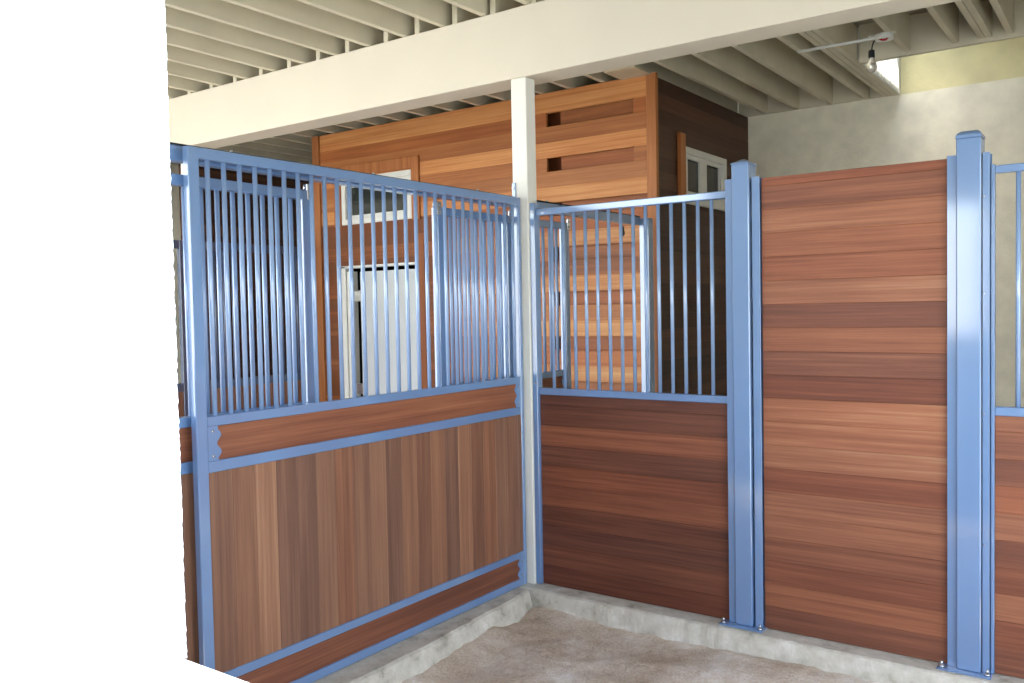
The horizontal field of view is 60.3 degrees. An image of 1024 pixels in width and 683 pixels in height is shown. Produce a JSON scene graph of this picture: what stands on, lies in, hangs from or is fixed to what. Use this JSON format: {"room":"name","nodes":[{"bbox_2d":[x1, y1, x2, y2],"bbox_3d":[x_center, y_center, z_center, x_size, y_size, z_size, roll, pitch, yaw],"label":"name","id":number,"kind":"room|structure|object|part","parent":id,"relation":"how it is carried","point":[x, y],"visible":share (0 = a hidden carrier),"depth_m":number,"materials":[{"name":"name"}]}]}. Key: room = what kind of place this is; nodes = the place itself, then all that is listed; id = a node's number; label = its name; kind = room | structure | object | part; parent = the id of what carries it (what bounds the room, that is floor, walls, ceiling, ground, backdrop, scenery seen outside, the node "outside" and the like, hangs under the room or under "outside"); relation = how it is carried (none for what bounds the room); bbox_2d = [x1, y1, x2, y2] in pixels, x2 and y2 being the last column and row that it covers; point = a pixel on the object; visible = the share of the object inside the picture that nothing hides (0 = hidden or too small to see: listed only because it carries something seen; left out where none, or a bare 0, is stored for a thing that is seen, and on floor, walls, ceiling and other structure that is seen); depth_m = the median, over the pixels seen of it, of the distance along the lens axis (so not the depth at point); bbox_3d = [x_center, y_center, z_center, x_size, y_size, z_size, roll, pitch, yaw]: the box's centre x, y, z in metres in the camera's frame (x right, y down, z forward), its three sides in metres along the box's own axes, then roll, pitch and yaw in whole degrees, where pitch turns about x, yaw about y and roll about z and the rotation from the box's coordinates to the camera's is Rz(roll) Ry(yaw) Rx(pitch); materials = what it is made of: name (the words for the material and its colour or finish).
{"room":"farm building","nodes":[
{"label":"farm building","id":0,"kind":"room"},
{"bbox_2d":[0,578,80,620],"bbox_3d":[-0.440,1.052,0.924,0.300,1.598,0.064,0,3,36],"label":"wall","id":1,"kind":"structure","parent":0,"point":[60,601],"depth_m":0.88,"materials":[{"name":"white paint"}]},
{"bbox_2d":[0,0,186,661],"bbox_3d":[-0.428,-0.266,0.830,0.412,1.040,0.092,0,3,36],"label":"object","id":2,"kind":"structure","parent":1,"relation":"on","point":[91,494],"depth_m":0.73,"materials":[{"name":"white paint"}]},
{"bbox_3d":[-0.490,0.033,0.904,0.063,0.120,0.008,0,3,36],"label":"plate","id":3,"kind":"part","parent":2,"relation":"part of","materials":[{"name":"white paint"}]},
{"bbox_2d":[0,592,247,682],"bbox_3d":[-0.172,1.059,0.602,3.750,1.598,0.146,0,3,36],"label":"floor","id":4,"kind":"structure","parent":0,"point":[38,644],"depth_m":0.71,"materials":[{"name":"white paint"}]},
{"bbox_2d":[170,165,180,383],"bbox_3d":[-4.592,-0.280,9.170,0.150,3.800,8.650,0,3,36],"label":"wall","id":5,"kind":"structure","parent":0,"point":[175,202],"depth_m":10.08,"materials":[{"name":"paint"}]},
{"bbox_2d":[168,0,960,148],"bbox_3d":[-1.203,-1.688,5.946,11.600,0.390,0.202,0,3,36],"label":"ceiling beam","id":6,"kind":"structure","parent":5,"relation":"attached to","point":[544,41],"depth_m":5.04,"materials":[{"name":"beige paint"}]},
{"bbox_2d":[168,87,187,98],"bbox_3d":[-3.812,-1.928,5.249,0.038,0.238,4.240,0,3,36],"label":"joist","id":7,"kind":"object","parent":6,"relation":"on","point":[172,92],"visible":0.02,"depth_m":6.87,"materials":[{"name":"paint"}]},
{"bbox_2d":[168,75,209,92],"bbox_3d":[-3.563,-1.926,5.069,0.038,0.238,4.240,0,3,36],"label":"joist","id":8,"kind":"object","parent":6,"relation":"on","point":[175,82],"visible":0.02,"depth_m":6.60,"materials":[{"name":"paint"}]},
{"bbox_2d":[167,60,232,85],"bbox_3d":[-3.314,-1.924,4.890,0.038,0.238,4.240,0,3,36],"label":"joist","id":9,"kind":"object","parent":6,"relation":"on","point":[173,68],"visible":0.02,"depth_m":6.33,"materials":[{"name":"paint"}]},
{"bbox_2d":[166,44,258,78],"bbox_3d":[-3.066,-1.922,4.711,0.038,0.238,4.240,0,3,36],"label":"joist","id":10,"kind":"object","parent":6,"relation":"on","point":[174,54],"visible":0.02,"depth_m":6.06,"materials":[{"name":"paint"}]},
{"bbox_2d":[166,27,286,71],"bbox_3d":[-2.817,-1.920,4.532,0.038,0.238,4.240,0,3,36],"label":"joist","id":11,"kind":"object","parent":6,"relation":"on","point":[174,37],"visible":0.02,"depth_m":5.78,"materials":[{"name":"paint"}]},
{"bbox_2d":[165,6,315,63],"bbox_3d":[-2.568,-1.918,4.353,0.038,0.238,4.240,0,3,36],"label":"joist","id":12,"kind":"object","parent":6,"relation":"on","point":[177,19],"visible":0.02,"depth_m":5.50,"materials":[{"name":"paint"}]},
{"bbox_2d":[165,0,344,54],"bbox_3d":[-2.319,-1.916,4.174,0.038,0.238,4.240,0,3,36],"label":"joist","id":13,"kind":"object","parent":6,"relation":"on","point":[225,12],"visible":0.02,"depth_m":5.28,"materials":[{"name":"paint"}]},
{"bbox_2d":[214,145,311,163],"bbox_3d":[-2.461,-2.124,9.763,0.038,0.238,4.945,0,3,36],"label":"joist","id":14,"kind":"object","parent":6,"relation":"on","point":[237,149],"visible":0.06,"depth_m":9.48,"materials":[{"name":"paint"}]},
{"bbox_2d":[233,142,311,157],"bbox_3d":[-2.221,-2.122,9.591,0.038,0.238,4.945,0,3,36],"label":"joist","id":15,"kind":"object","parent":6,"relation":"on","point":[253,145],"visible":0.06,"depth_m":9.21,"materials":[{"name":"paint"}]},
{"bbox_2d":[250,138,311,151],"bbox_3d":[-1.982,-2.120,9.419,0.038,0.238,4.945,0,3,36],"label":"joist","id":16,"kind":"object","parent":6,"relation":"on","point":[270,141],"visible":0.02,"depth_m":8.95,"materials":[{"name":"paint"}]},
{"bbox_2d":[188,91,375,128],"bbox_3d":[-1.398,-2.086,8.210,0.038,0.238,3.665,0,3,36],"label":"joist","id":17,"kind":"object","parent":6,"relation":"on","point":[353,124],"visible":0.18,"depth_m":8.12,"materials":[{"name":"paint"}]},
{"bbox_2d":[270,134,311,144],"bbox_3d":[-1.743,-2.118,9.246,0.038,0.238,4.945,0,3,36],"label":"joist","id":18,"kind":"object","parent":6,"relation":"on","point":[288,137],"visible":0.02,"depth_m":8.68,"materials":[{"name":"paint"}]},
{"bbox_2d":[222,0,383,46],"bbox_3d":[-2.070,-1.914,3.995,0.038,0.238,4.240,0,3,36],"label":"joist","id":19,"kind":"object","parent":6,"relation":"on","point":[293,11],"visible":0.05,"depth_m":5.23,"materials":[{"name":"paint"}]},
{"bbox_2d":[210,84,396,124],"bbox_3d":[-1.174,-2.084,8.049,0.038,0.238,3.665,0,3,36],"label":"joist","id":20,"kind":"object","parent":6,"relation":"on","point":[377,120],"visible":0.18,"depth_m":7.95,"materials":[{"name":"paint"}]},
{"bbox_2d":[290,129,331,137],"bbox_3d":[-1.877,-2.090,8.555,0.038,0.238,3.665,0,3,36],"label":"joist","id":21,"kind":"object","parent":6,"relation":"on","point":[311,133],"visible":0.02,"depth_m":8.46,"materials":[{"name":"paint"}]},
{"bbox_2d":[233,76,422,120],"bbox_3d":[-0.947,-2.082,7.886,0.038,0.238,3.665,0,3,36],"label":"joist","id":22,"kind":"object","parent":6,"relation":"on","point":[399,116],"visible":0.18,"depth_m":7.79,"materials":[{"name":"paint"}]},
{"bbox_2d":[312,125,354,133],"bbox_3d":[-1.637,-2.088,8.383,0.038,0.238,3.665,0,3,36],"label":"joist","id":23,"kind":"object","parent":6,"relation":"on","point":[332,129],"visible":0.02,"depth_m":8.29,"materials":[{"name":"paint"}]},
{"bbox_2d":[259,68,448,115],"bbox_3d":[-0.709,-2.081,7.715,0.038,0.238,3.665,0,3,36],"label":"joist","id":24,"kind":"object","parent":6,"relation":"on","point":[428,110],"visible":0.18,"depth_m":7.62,"materials":[{"name":"paint"}]},
{"bbox_2d":[297,0,414,36],"bbox_3d":[-1.821,-1.913,3.816,0.038,0.238,4.240,0,3,36],"label":"joist","id":25,"kind":"object","parent":6,"relation":"on","point":[367,12],"visible":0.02,"depth_m":5.18,"materials":[{"name":"paint"}]},
{"bbox_2d":[287,60,475,110],"bbox_3d":[-0.466,-2.079,7.539,0.038,0.238,3.665,0,3,36],"label":"joist","id":26,"kind":"object","parent":6,"relation":"on","point":[454,105],"visible":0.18,"depth_m":7.43,"materials":[{"name":"paint"}]},
{"bbox_2d":[316,50,502,105],"bbox_3d":[-0.229,-2.077,7.369,0.038,0.238,3.665,0,3,36],"label":"joist","id":27,"kind":"object","parent":6,"relation":"on","point":[479,100],"visible":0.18,"depth_m":7.26,"materials":[{"name":"paint"}]},
{"bbox_2d":[370,0,451,26],"bbox_3d":[-1.573,-1.911,3.637,0.038,0.238,4.240,0,3,36],"label":"joist","id":28,"kind":"object","parent":6,"relation":"on","point":[435,12],"visible":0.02,"depth_m":5.10,"materials":[{"name":"paint"}]},
{"bbox_2d":[345,40,538,100],"bbox_3d":[-0.004,-2.075,7.207,0.038,0.238,3.665,0,3,36],"label":"joist","id":29,"kind":"object","parent":6,"relation":"on","point":[349,46],"visible":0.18,"depth_m":6.97,"materials":[{"name":"paint"}]},
{"bbox_2d":[443,0,489,16],"bbox_3d":[-1.324,-1.909,3.458,0.038,0.238,4.240,0,3,36],"label":"joist","id":30,"kind":"object","parent":6,"relation":"on","point":[481,8],"visible":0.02,"depth_m":4.98,"materials":[{"name":"paint"}]},
{"bbox_2d":[383,31,566,93],"bbox_3d":[0.276,-2.073,7.005,0.038,0.238,3.665,0,3,36],"label":"joist","id":31,"kind":"object","parent":6,"relation":"on","point":[547,87],"visible":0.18,"depth_m":6.92,"materials":[{"name":"paint"}]},
{"bbox_2d":[414,17,600,88],"bbox_3d":[0.488,-2.071,6.853,0.038,0.238,3.665,0,3,36],"label":"joist","id":32,"kind":"object","parent":6,"relation":"on","point":[420,25],"visible":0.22,"depth_m":6.71,"materials":[{"name":"paint"}]},
{"bbox_2d":[515,0,530,4],"bbox_3d":[-1.075,-1.907,3.278,0.038,0.238,4.240,0,3,36],"label":"joist","id":33,"kind":"object","parent":6,"relation":"on","point":[525,2],"visible":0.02,"depth_m":4.86,"materials":[{"name":"paint"}]},
{"bbox_2d":[452,4,617,82],"bbox_3d":[0.729,-2.070,6.679,0.038,0.238,3.665,0,3,36],"label":"joist","id":34,"kind":"object","parent":6,"relation":"on","point":[459,14],"visible":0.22,"depth_m":5.28,"materials":[{"name":"paint"}]},
{"bbox_2d":[490,0,736,112],"bbox_3d":[0.957,-2.068,6.515,0.038,0.238,3.665,0,3,36],"label":"joist","id":35,"kind":"object","parent":6,"relation":"on","point":[670,76],"visible":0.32,"depth_m":6.96,"materials":[{"name":"paint"}]},
{"bbox_2d":[530,0,767,113],"bbox_3d":[1.184,-2.066,6.351,0.038,0.238,3.665,0,3,36],"label":"joist","id":36,"kind":"object","parent":6,"relation":"on","point":[689,66],"visible":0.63,"depth_m":6.91,"materials":[{"name":"paint"}]},
{"bbox_2d":[691,46,798,109],"bbox_3d":[1.413,-2.064,6.187,0.038,0.238,3.665,0,3,36],"label":"joist","id":37,"kind":"object","parent":6,"relation":"on","point":[731,61],"visible":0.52,"depth_m":6.75,"materials":[{"name":"paint"}]},
{"bbox_2d":[732,37,832,104],"bbox_3d":[1.642,-2.063,6.022,0.038,0.238,3.665,0,3,36],"label":"joist","id":38,"kind":"object","parent":6,"relation":"on","point":[772,53],"visible":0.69,"depth_m":6.63,"materials":[{"name":"paint"}]},
{"bbox_2d":[776,33,868,98],"bbox_3d":[1.882,-2.061,5.849,0.038,0.238,3.665,0,3,36],"label":"joist","id":39,"kind":"object","parent":6,"relation":"on","point":[795,41],"visible":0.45,"depth_m":6.37,"materials":[{"name":"paint"}]},
{"bbox_2d":[799,32,886,96],"bbox_3d":[1.997,-2.060,5.767,0.038,0.238,3.665,0,3,36],"label":"joist","id":40,"kind":"object","parent":6,"relation":"on","point":[805,35],"visible":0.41,"depth_m":6.23,"materials":[{"name":"paint"}]},
{"bbox_2d":[805,30,892,95],"bbox_3d":[2.031,-2.060,5.742,0.038,0.238,3.665,0,3,36],"label":"joist","id":41,"kind":"object","parent":6,"relation":"on","point":[811,33],"visible":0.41,"depth_m":6.21,"materials":[{"name":"paint"}]},
{"bbox_2d":[812,22,897,94],"bbox_3d":[2.065,-2.059,5.718,0.038,0.238,3.665,0,3,36],"label":"joist","id":42,"kind":"object","parent":6,"relation":"on","point":[846,32],"visible":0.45,"depth_m":5.98,"materials":[{"name":"paint"}]},
{"bbox_2d":[858,27,900,94],"bbox_3d":[2.801,-2.233,6.689,0.018,0.478,1.275,0,3,36],"label":"lining","id":43,"kind":"object","parent":42,"relation":"attached to","point":[888,71],"visible":0.32,"depth_m":6.90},
{"bbox_2d":[872,11,910,51],"bbox_3d":[1.977,-2.030,4.990,0.038,0.238,2.380,0,3,36],"label":"joist","id":44,"kind":"object","parent":6,"relation":"on","point":[900,23],"visible":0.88,"depth_m":5.70,"materials":[{"name":"paint"}]},
{"bbox_2d":[797,31,895,72],"bbox_3d":[2.155,-1.825,5.701,0.610,0.232,0.110,0,3,36],"label":"light fixture","id":45,"kind":"object","parent":44,"relation":"hanging from","point":[871,67],"visible":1,"depth_m":5.59,"materials":[{"name":"white metal"}]},
{"bbox_2d":[868,49,874,57],"bbox_3d":[2.283,-1.826,5.597,0.040,0.052,0.040,0,3,36],"label":"socket","id":46,"kind":"object","parent":45,"relation":"attached to","point":[871,53],"depth_m":5.58,"materials":[{"name":"black rubber"}]},
{"bbox_3d":[2.284,-1.754,5.599,0.066,0.093,0.066,0,3,36],"label":"bulb","id":47,"kind":"part","parent":45,"relation":"part of","materials":[{"name":"clear glass"}]},
{"bbox_2d":[926,2,958,42],"bbox_3d":[2.216,-2.029,4.818,0.038,0.238,2.380,0,3,36],"label":"joist","id":48,"kind":"object","parent":6,"relation":"on","point":[946,16],"visible":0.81,"depth_m":5.50,"materials":[{"name":"paint"}]},
{"bbox_2d":[955,0,984,38],"bbox_3d":[2.340,-2.028,4.729,0.038,0.238,2.380,0,3,36],"label":"joist","id":49,"kind":"object","parent":6,"relation":"on","point":[962,7],"visible":0.43,"depth_m":5.30,"materials":[{"name":"paint"}]},
{"bbox_2d":[963,0,991,37],"bbox_3d":[2.373,-2.027,4.705,0.038,0.238,2.380,0,3,36],"label":"joist","id":50,"kind":"object","parent":6,"relation":"on","point":[981,10],"visible":1,"depth_m":5.37,"materials":[{"name":"paint"}]},
{"bbox_2d":[989,0,1013,33],"bbox_3d":[2.470,-2.027,4.635,0.038,0.238,2.380,0,3,36],"label":"joist","id":51,"kind":"object","parent":6,"relation":"on","point":[1004,9],"visible":1,"depth_m":5.35,"materials":[{"name":"paint"}]},
{"bbox_2d":[400,606,875,682],"bbox_3d":[0.547,1.566,2.523,3.720,0.086,3.720,0,3,36],"label":"floor","id":52,"kind":"structure","parent":0,"point":[546,645],"depth_m":4.19,"materials":[{"name":"grey concrete"}]},
{"bbox_2d":[312,588,532,682],"bbox_3d":[-0.987,1.614,3.526,0.338,0.300,3.550,0,3,36],"label":"concrete curb","id":53,"kind":"object","parent":52,"relation":"on","point":[403,660],"visible":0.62,"depth_m":4.21,"materials":[{"name":"grey concrete"}]},
{"bbox_2d":[182,145,526,682],"bbox_3d":[-0.574,0.287,4.161,0.063,2.281,2.134,0,3,36],"label":"panel","id":54,"kind":"object","parent":53,"relation":"on","point":[330,535],"visible":0.99,"depth_m":3.92,"materials":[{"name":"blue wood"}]},
{"bbox_3d":[-1.130,0.387,3.348,0.005,0.131,0.060,0,3,36],"label":"corner plate","id":55,"kind":"part","parent":54,"relation":"part of","materials":[{"name":"blue metal"}]},
{"bbox_3d":[-0.581,-0.745,4.120,0.034,0.042,2.048,0,3,36],"label":"rail","id":56,"kind":"part","parent":54,"relation":"part of","materials":[{"name":"blue metal"}]},
{"bbox_3d":[-0.562,0.260,4.158,0.034,0.039,2.048,0,3,36],"label":"rail","id":57,"kind":"part","parent":54,"relation":"part of","materials":[{"name":"blue metal"}]},
{"bbox_3d":[-0.558,0.433,4.164,0.034,0.044,2.048,0,3,36],"label":"rail","id":58,"kind":"part","parent":54,"relation":"part of","materials":[{"name":"blue metal"}]},
{"bbox_3d":[-0.550,0.843,4.179,0.026,0.778,2.048,0,3,36],"label":"board panel","id":59,"kind":"part","parent":54,"relation":"part of","materials":[{"name":"brown wood"}]},
{"bbox_3d":[-0.542,1.251,4.195,0.034,0.038,2.048,0,3,36],"label":"rail","id":60,"kind":"part","parent":54,"relation":"part of","materials":[{"name":"blue metal"}]},
{"bbox_3d":[-0.539,1.405,4.201,0.034,0.041,2.048,0,3,36],"label":"rail","id":61,"kind":"part","parent":54,"relation":"part of","materials":[{"name":"blue metal"}]},
{"bbox_3d":[0.030,0.304,4.960,0.005,0.131,0.060,0,3,36],"label":"corner plate","id":62,"kind":"part","parent":54,"relation":"part of","materials":[{"name":"blue metal"}]},
{"bbox_3d":[0.049,1.286,4.997,0.005,0.115,0.060,0,3,36],"label":"corner plate","id":63,"kind":"part","parent":54,"relation":"part of","materials":[{"name":"blue metal"}]},
{"bbox_2d":[737,8,927,112],"bbox_3d":[-1.276,-2.173,6.438,12.500,0.060,9.350,0,3,36],"label":"ceiling","id":64,"kind":"structure","parent":0,"point":[922,10],"depth_m":6.04,"materials":[{"name":"paint"}]},
{"bbox_2d":[859,0,1023,63],"bbox_3d":[3.657,-2.061,5.271,3.027,0.263,0.038,0,3,36],"label":"header","id":65,"kind":"object","parent":64,"relation":"attached to","point":[927,36],"visible":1,"depth_m":5.88,"materials":[{"name":"paint"}]},
{"bbox_2d":[748,37,1023,406],"bbox_3d":[3.948,-0.478,6.833,4.460,4.040,0.150,0,3,36],"label":"wall","id":66,"kind":"structure","parent":0,"point":[924,125],"depth_m":7.05,"materials":[{"name":"paint"}]},
{"bbox_2d":[739,78,898,116],"bbox_3d":[2.609,-2.142,7.599,1.350,0.236,0.028,0,3,36],"label":"wall ledger","id":67,"kind":"structure","parent":66,"relation":"attached to","point":[841,93],"depth_m":7.61,"materials":[{"name":"paint"}]},
{"bbox_3d":[-2.750,1.447,7.963,7.970,0.020,8.700,0,3,36],"label":"floor","id":68,"kind":"structure","parent":0,"visible":0},
{"bbox_2d":[173,240,187,416],"bbox_3d":[-3.298,0.339,6.685,0.040,2.300,1.920,0,3,36],"label":"stall","id":69,"kind":"object","parent":68,"relation":"on","point":[182,388],"visible":0.09,"depth_m":7.40,"materials":[{"name":"blue metal"}]},
{"bbox_3d":[-3.320,-0.775,6.643,0.040,0.070,1.800,0,3,36],"label":"rail","id":70,"kind":"part","parent":69,"relation":"part of","materials":[{"name":"blue metal"}]},
{"bbox_3d":[-3.296,0.424,6.688,0.040,0.070,1.800,0,3,36],"label":"rail","id":71,"kind":"part","parent":69,"relation":"part of","materials":[{"name":"blue metal"}]},
{"bbox_3d":[-3.286,0.944,6.708,0.024,0.970,1.800,0,3,36],"label":"board panel","id":72,"kind":"part","parent":69,"relation":"part of","materials":[{"name":"brown wood"}]},
{"bbox_2d":[178,163,308,380],"bbox_3d":[-2.327,-0.345,10.612,0.060,3.375,3.640,0,3,36],"label":"screen","id":73,"kind":"object","parent":68,"relation":"on","point":[215,173],"visible":0.02,"depth_m":9.78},
{"bbox_2d":[205,242,301,412],"bbox_3d":[-2.300,0.268,8.072,0.040,2.300,1.220,0,3,36],"label":"stall","id":74,"kind":"object","parent":68,"relation":"on","point":[213,243],"visible":0.19,"depth_m":7.89,"materials":[{"name":"blue metal"}]},
{"bbox_3d":[-2.321,-0.846,8.030,0.040,0.070,1.100,0,3,36],"label":"rail","id":75,"kind":"part","parent":74,"relation":"part of","materials":[{"name":"blue metal"}]},
{"bbox_3d":[-2.298,0.353,8.075,0.040,0.070,1.100,0,3,36],"label":"rail","id":76,"kind":"part","parent":74,"relation":"part of","materials":[{"name":"blue metal"}]},
{"bbox_3d":[-2.288,0.872,8.094,0.024,0.970,1.100,0,3,36],"label":"board panel","id":77,"kind":"part","parent":74,"relation":"part of","materials":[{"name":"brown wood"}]},
{"bbox_2d":[312,65,747,400],"bbox_3d":[0.088,-0.302,8.166,3.638,3.378,2.210,0,3,36],"label":"wood clad room","id":78,"kind":"object","parent":68,"relation":"on","point":[639,134],"visible":0.36,"depth_m":7.16,"materials":[{"name":"brown wood"}]},
{"bbox_3d":[-1.811,-0.279,8.564,0.090,3.377,0.155,0,3,36],"label":"corner trim","id":79,"kind":"part","parent":78,"relation":"part of","materials":[{"name":"brown wood"}]},
{"bbox_3d":[-1.641,-1.358,8.302,0.090,0.555,0.022,0,3,36],"label":"window casing","id":80,"kind":"part","parent":78,"relation":"part of","materials":[{"name":"brown wood"}]},
{"bbox_3d":[-1.248,-1.579,8.007,0.890,0.105,0.022,0,3,36],"label":"window casing","id":81,"kind":"part","parent":78,"relation":"part of","materials":[{"name":"brown wood"}]},
{"bbox_3d":[-1.168,0.353,8.117,0.965,2.122,0.112,0,3,36],"label":"door frame","id":82,"kind":"part","parent":78,"relation":"part of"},
{"bbox_3d":[-1.214,-1.304,8.047,0.768,0.330,0.040,0,3,36],"label":"window sash","id":83,"kind":"part","parent":78,"relation":"part of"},
{"bbox_3d":[-1.088,0.377,8.068,0.742,2.055,0.040,0,3,36],"label":"door","id":84,"kind":"part","parent":78,"relation":"part of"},
{"bbox_3d":[-0.846,-1.352,7.729,0.090,0.555,0.022,0,3,36],"label":"window casing","id":85,"kind":"part","parent":78,"relation":"part of","materials":[{"name":"brown wood"}]},
{"bbox_3d":[-0.776,0.235,7.762,0.085,2.370,0.020,0,3,36],"label":"door casing","id":86,"kind":"part","parent":78,"relation":"part of","materials":[{"name":"brown wood"}]},
{"bbox_3d":[1.045,-0.255,6.449,0.078,3.377,0.042,0,3,36],"label":"corner trim","id":87,"kind":"part","parent":78,"relation":"part of","materials":[{"name":"brown wood"}]},
{"bbox_3d":[1.311,-1.341,6.805,0.030,0.530,0.097,0,3,36],"label":"window casing","id":88,"kind":"part","parent":78,"relation":"part of","materials":[{"name":"brown wood"}]},
{"bbox_3d":[1.552,-1.329,7.213,0.045,0.315,0.740,0,3,36],"label":"window sash","id":89,"kind":"part","parent":78,"relation":"part of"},
{"bbox_2d":[639,218,654,391],"bbox_3d":[0.979,0.269,6.342,0.073,2.300,0.075,0,3,36],"label":"end post","id":90,"kind":"object","parent":68,"relation":"on","point":[649,220],"visible":0.5,"depth_m":6.30,"materials":[{"name":"blue metal"}]},
{"bbox_2d":[517,583,1023,682],"bbox_3d":[1.775,1.546,3.911,4.450,0.300,0.314,0,3,36],"label":"concrete curb","id":91,"kind":"object","parent":68,"relation":"on","point":[867,664],"visible":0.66,"depth_m":4.23,"materials":[{"name":"grey concrete"}]},
{"bbox_2d":[511,77,536,583],"bbox_3d":[0.088,-0.049,5.042,0.103,2.868,0.093,0,3,36],"label":"support post","id":92,"kind":"object","parent":91,"relation":"on","point":[522,89],"visible":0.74,"depth_m":4.98,"materials":[{"name":"paint"}]},
{"bbox_2d":[169,142,640,235],"bbox_3d":[-0.603,-0.715,4.221,0.061,0.160,5.120,0,3,36],"label":"door track","id":93,"kind":"object","parent":92,"relation":"attached to","point":[176,156],"visible":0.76,"depth_m":4.18,"materials":[{"name":"blue metal"}]},
{"bbox_2d":[171,173,314,663],"bbox_3d":[-1.221,0.408,3.346,0.057,2.124,1.257,0,3,36],"label":"partition","id":94,"kind":"structure","parent":93,"relation":"hanging from","point":[185,428],"depth_m":3.51,"materials":[{"name":"blue metal"}]},
{"bbox_3d":[-1.225,0.476,3.352,0.043,0.044,1.145,0,3,36],"label":"rail","id":95,"kind":"part","parent":94,"relation":"part of","materials":[{"name":"blue metal"}]},
{"bbox_3d":[-1.218,0.887,3.368,0.026,0.778,1.145,0,3,36],"label":"board panel","id":96,"kind":"part","parent":94,"relation":"part of","materials":[{"name":"brown wood"}]},
{"bbox_3d":[-1.246,-0.605,3.312,0.043,0.040,1.145,0,3,36],"label":"rail","id":97,"kind":"part","parent":94,"relation":"part of","materials":[{"name":"blue metal"}]},
{"bbox_3d":[-1.229,0.304,3.346,0.043,0.039,1.145,0,3,36],"label":"rail","id":98,"kind":"part","parent":94,"relation":"part of","materials":[{"name":"blue metal"}]},
{"bbox_3d":[-0.869,-0.642,3.791,0.007,0.068,0.036,0,3,36],"label":"hanger plate","id":99,"kind":"part","parent":94,"relation":"part of","materials":[{"name":"metal"}]},
{"bbox_2d":[432,201,570,387],"bbox_3d":[-0.006,0.321,5.033,0.057,2.124,1.276,0,3,36],"label":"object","id":100,"kind":"structure","parent":93,"relation":"hanging from","point":[547,380],"depth_m":4.88,"materials":[{"name":"blue metal"}]},
{"bbox_3d":[-0.372,-0.678,4.481,0.007,0.068,0.036,0,3,36],"label":"hanger plate","id":101,"kind":"part","parent":100,"relation":"part of","materials":[{"name":"metal"}]},
{"bbox_3d":[-0.029,-0.692,5.003,0.043,0.040,1.156,0,3,36],"label":"rail","id":102,"kind":"part","parent":100,"relation":"part of","materials":[{"name":"blue metal"}]},
{"bbox_3d":[-0.011,0.217,5.037,0.043,0.039,1.156,0,3,36],"label":"rail","id":103,"kind":"part","parent":100,"relation":"part of","materials":[{"name":"blue metal"}]},
{"bbox_2d":[529,191,728,618],"bbox_3d":[0.600,0.304,4.679,1.154,2.161,0.061,0,3,36],"label":"divider panel","id":104,"kind":"object","parent":91,"relation":"on","point":[631,487],"visible":0.92,"depth_m":4.67,"materials":[{"name":"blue wood"}]},
{"bbox_3d":[0.599,-0.722,4.640,1.121,0.037,0.040,0,3,36],"label":"rail","id":105,"kind":"part","parent":104,"relation":"part of","materials":[{"name":"blue metal"}]},
{"bbox_3d":[0.619,0.283,4.678,1.121,0.038,0.040,0,3,36],"label":"rail","id":106,"kind":"part","parent":104,"relation":"part of","materials":[{"name":"blue metal"}]},
{"bbox_3d":[0.632,0.843,4.701,1.121,1.082,0.026,0,3,36],"label":"board panel","id":107,"kind":"part","parent":104,"relation":"part of","materials":[{"name":"brown wood"}]},
{"bbox_2d":[719,159,766,632],"bbox_3d":[1.133,0.256,4.303,0.218,2.273,0.170,0,3,36],"label":"post","id":108,"kind":"object","parent":91,"relation":"on","point":[743,212],"visible":0.97,"depth_m":4.26,"materials":[{"name":"blue metal"}]},
{"bbox_3d":[1.155,1.388,4.346,0.218,0.008,0.170,0,3,36],"label":"plate","id":109,"kind":"part","parent":108,"relation":"part of","materials":[{"name":"blue metal"}]},
{"bbox_2d":[761,159,946,662],"bbox_3d":[1.543,0.308,4.012,0.808,2.168,0.028,0,3,36],"label":"divider panel","id":110,"kind":"object","parent":91,"relation":"on","point":[854,261],"visible":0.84,"depth_m":3.98,"materials":[{"name":"brown wood"}]},
{"bbox_2d":[936,130,992,679],"bbox_3d":[1.925,0.259,3.734,0.207,2.279,0.170,0,3,36],"label":"post","id":111,"kind":"object","parent":91,"relation":"on","point":[969,170],"visible":0.98,"depth_m":3.69,"materials":[{"name":"blue metal"}]},
{"bbox_3d":[1.947,1.394,3.776,0.207,0.008,0.170,0,3,36],"label":"plate","id":112,"kind":"part","parent":111,"relation":"part of","materials":[{"name":"blue metal"}]},
{"bbox_2d":[990,163,1023,678],"bbox_3d":[2.475,0.336,3.342,1.164,2.126,0.042,0,3,36],"label":"divider panel","id":113,"kind":"object","parent":91,"relation":"on","point":[1007,422],"visible":1,"depth_m":3.65,"materials":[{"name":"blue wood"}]},
{"bbox_3d":[2.445,-0.705,3.312,1.110,0.031,0.040,0,3,36],"label":"rail","id":114,"kind":"part","parent":113,"relation":"part of","materials":[{"name":"blue metal"}]},
{"bbox_3d":[2.464,0.292,3.349,1.110,0.038,0.040,0,3,36],"label":"rail","id":115,"kind":"part","parent":113,"relation":"part of","materials":[{"name":"blue metal"}]},
{"bbox_3d":[2.477,0.854,3.373,1.110,1.088,0.026,0,3,36],"label":"board panel","id":116,"kind":"part","parent":113,"relation":"part of","materials":[{"name":"brown wood"}]}
]}

